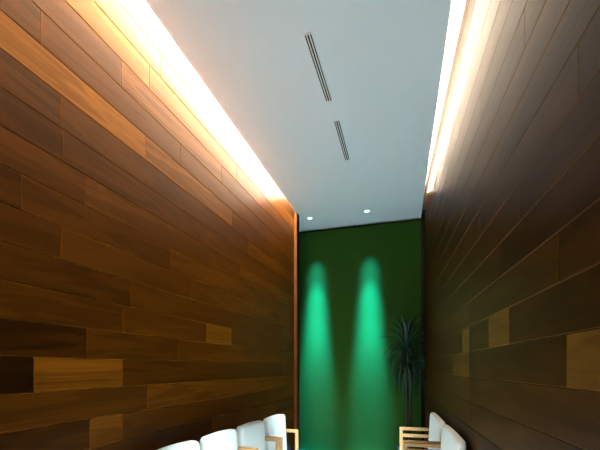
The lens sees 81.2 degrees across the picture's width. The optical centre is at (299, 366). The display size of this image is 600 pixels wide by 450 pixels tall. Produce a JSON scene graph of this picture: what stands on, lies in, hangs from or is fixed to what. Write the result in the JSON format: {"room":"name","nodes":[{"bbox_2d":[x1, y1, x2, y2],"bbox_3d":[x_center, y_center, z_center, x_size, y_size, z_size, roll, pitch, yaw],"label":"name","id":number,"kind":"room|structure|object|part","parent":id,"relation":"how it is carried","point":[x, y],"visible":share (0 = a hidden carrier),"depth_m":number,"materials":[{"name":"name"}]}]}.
{"room":"waiting room","nodes":[
{"label":"waiting room","id":0,"kind":"room"},
{"bbox_2d":[0,0,293,449],"bbox_3d":[-1.206,-0.667,2.280,0.106,4.294,6.903,0,0,18],"label":"wall","id":1,"kind":"structure","parent":0,"point":[147,250],"depth_m":2.31,"materials":[{"name":"brown wood"}]},
{"bbox_2d":[145,0,465,231],"bbox_3d":[-0.282,-2.674,2.426,3.900,0.480,8.100,0,0,16],"label":"ceiling","id":2,"kind":"structure","parent":0,"point":[387,64],"depth_m":3.06,"materials":[{"name":"white paint"}]},
{"bbox_2d":[303,32,331,101],"bbox_3d":[0.160,-2.430,2.877,0.064,0.008,0.685,0,0,18],"label":"ceiling vent","id":3,"kind":"object","parent":2,"relation":"in","point":[308,37],"visible":1,"depth_m":2.82,"materials":[{"name":"grey metal"}]},
{"bbox_2d":[333,119,349,160],"bbox_3d":[0.459,-2.430,3.781,0.064,0.008,0.697,0,0,17],"label":"ceiling vent","id":4,"kind":"object","parent":2,"relation":"in","point":[337,123],"visible":1,"depth_m":3.73,"materials":[{"name":"grey metal"}]},
{"bbox_2d":[299,220,420,449],"bbox_3d":[0.510,-0.452,6.132,3.048,3.864,0.060,0,0,16],"label":"wall","id":5,"kind":"structure","parent":0,"point":[353,282],"depth_m":5.97,"materials":[{"name":"green paint"}]},
{"bbox_2d":[299,214,424,448],"bbox_3d":[0.682,-0.667,6.146,3.370,4.294,0.058,0,0,16],"label":"trim","id":6,"kind":"structure","parent":5,"relation":"attached to","point":[422,219],"depth_m":5.73,"materials":[{"name":"black"}]},
{"bbox_2d":[425,0,599,449],"bbox_3d":[1.136,-0.667,1.910,0.105,4.294,7.507,0,0,14],"label":"wall","id":7,"kind":"structure","parent":0,"point":[512,212],"depth_m":1.66,"materials":[{"name":"brown wood"}]},
{"bbox_2d":[422,186,425,213],"bbox_3d":[1.941,-2.625,5.496,0.052,0.378,0.150,0,0,16],"label":"trim","id":8,"kind":"structure","parent":7,"relation":"attached to","point":[424,200],"depth_m":5.42,"materials":[{"name":"black wood"}]},
{"bbox_3d":[-0.283,1.540,2.426,3.900,0.120,8.100,0,0,16],"label":"floor","id":9,"kind":"structure","parent":0,"visible":0},
{"bbox_2d":[158,440,199,449],"bbox_3d":[-0.864,1.020,2.507,0.375,0.920,0.500,0,0,21],"label":"armchair","id":10,"kind":"object","parent":9,"relation":"on","point":[186,445],"visible":1,"depth_m":2.57,"materials":[{"name":"white fabric"}]},
{"bbox_2d":[200,429,252,449],"bbox_3d":[-0.663,1.020,3.011,0.375,0.920,0.500,0,0,21],"label":"armchair","id":11,"kind":"object","parent":9,"relation":"on","point":[226,439],"visible":1,"depth_m":2.98,"materials":[{"name":"white fabric"}]},
{"bbox_2d":[236,420,278,449],"bbox_3d":[-0.462,1.020,3.515,0.375,0.920,0.500,0,0,21],"label":"armchair","id":12,"kind":"object","parent":9,"relation":"on","point":[250,435],"visible":0.83,"depth_m":3.48,"materials":[{"name":"white fabric"}]},
{"bbox_3d":[-0.555,0.768,3.301,0.355,0.036,0.034,0,0,21],"label":"armrest","id":13,"kind":"part","parent":12,"relation":"part of","materials":[{"name":"brown wood"}]},
{"bbox_3d":[-0.484,0.805,3.523,0.112,0.490,0.475,0,0,21],"label":"backrest","id":14,"kind":"part","parent":12,"relation":"part of","materials":[{"name":"white fabric"}]},
{"bbox_3d":[-0.386,0.768,3.736,0.355,0.036,0.034,0,0,21],"label":"armrest","id":15,"kind":"part","parent":12,"relation":"part of","materials":[{"name":"brown wood"}]},
{"bbox_3d":[-0.238,1.133,3.678,0.036,0.694,0.030,0,0,21],"label":"leg","id":16,"kind":"part","parent":12,"relation":"part of","materials":[{"name":"brown wood"}]},
{"bbox_2d":[263,414,298,449],"bbox_3d":[-0.261,1.020,4.019,0.375,0.920,0.500,0,0,21],"label":"armchair","id":17,"kind":"object","parent":9,"relation":"on","point":[275,425],"visible":0.79,"depth_m":3.96,"materials":[{"name":"white fabric"}]},
{"bbox_3d":[-0.354,0.768,3.805,0.355,0.036,0.034,0,0,21],"label":"armrest","id":18,"kind":"part","parent":17,"relation":"part of","materials":[{"name":"brown wood"}]},
{"bbox_3d":[-0.283,0.805,4.027,0.112,0.490,0.475,0,0,21],"label":"backrest","id":19,"kind":"part","parent":17,"relation":"part of","materials":[{"name":"white fabric"}]},
{"bbox_3d":[-0.206,1.133,3.747,0.036,0.694,0.030,0,0,21],"label":"leg","id":20,"kind":"part","parent":17,"relation":"part of","materials":[{"name":"brown wood"}]},
{"bbox_3d":[-0.185,0.768,4.239,0.355,0.036,0.034,0,0,21],"label":"armrest","id":21,"kind":"part","parent":17,"relation":"part of","materials":[{"name":"brown wood"}]},
{"bbox_3d":[-0.037,1.133,4.182,0.036,0.694,0.030,0,0,21],"label":"leg","id":22,"kind":"part","parent":17,"relation":"part of","materials":[{"name":"brown wood"}]},
{"bbox_2d":[376,314,426,449],"bbox_3d":[1.529,0.329,5.318,0.736,2.302,0.794,0,0,16],"label":"potted plant","id":23,"kind":"object","parent":9,"relation":"on","point":[410,366],"visible":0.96,"depth_m":5.31,"materials":[{"name":"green plant"}]},
{"bbox_2d":[400,412,444,449],"bbox_3d":[1.296,1.000,3.782,0.435,0.960,0.820,0,0,14],"label":"armchair","id":24,"kind":"object","parent":9,"relation":"on","point":[436,423],"visible":0.73,"depth_m":3.75,"materials":[{"name":"white fabric"}]},
{"bbox_3d":[1.216,1.118,4.206,0.036,0.724,0.030,0,0,14],"label":"leg","id":25,"kind":"part","parent":24,"relation":"part of","materials":[{"name":"brown wood"}]},
{"bbox_3d":[1.400,0.738,4.161,0.415,0.036,0.034,0,0,14],"label":"armrest","id":26,"kind":"part","parent":24,"relation":"part of","materials":[{"name":"brown wood"}]},
{"bbox_3d":[1.400,0.819,4.161,0.343,0.038,0.022,0,0,14],"label":"arm rail","id":27,"kind":"part","parent":24,"relation":"part of","materials":[{"name":"brown wood"}]},
{"bbox_3d":[1.213,0.738,3.398,0.415,0.036,0.034,0,0,14],"label":"armrest","id":28,"kind":"part","parent":24,"relation":"part of","materials":[{"name":"brown wood"}]},
{"bbox_3d":[1.453,0.785,3.744,0.090,0.530,0.770,0,0,14],"label":"backrest","id":29,"kind":"part","parent":24,"relation":"part of","materials":[{"name":"white fabric"}]},
{"bbox_2d":[403,425,465,449],"bbox_3d":[1.084,1.000,2.917,0.435,0.960,0.820,0,0,14],"label":"armchair","id":30,"kind":"object","parent":9,"relation":"on","point":[450,439],"visible":1,"depth_m":2.93,"materials":[{"name":"white fabric"}]},
{"bbox_3d":[1.187,0.738,3.296,0.415,0.036,0.034,0,0,14],"label":"armrest","id":31,"kind":"part","parent":30,"relation":"part of","materials":[{"name":"brown wood"}]},
{"bbox_3d":[1.241,0.785,2.878,0.090,0.530,0.770,0,0,14],"label":"backrest","id":32,"kind":"part","parent":30,"relation":"part of","materials":[{"name":"white fabric"}]},
{"bbox_3d":[-0.669,-0.667,5.773,0.985,4.294,0.090,0,0,16],"label":"wall","id":33,"kind":"structure","parent":0,"visible":0},
{"bbox_2d":[294,213,298,449],"bbox_3d":[-0.107,-0.476,5.608,0.177,3.912,0.091,0,0,16],"label":"trim","id":34,"kind":"structure","parent":33,"relation":"attached to","point":[296,216],"depth_m":5.55,"materials":[{"name":"brown wood"}]}
]}

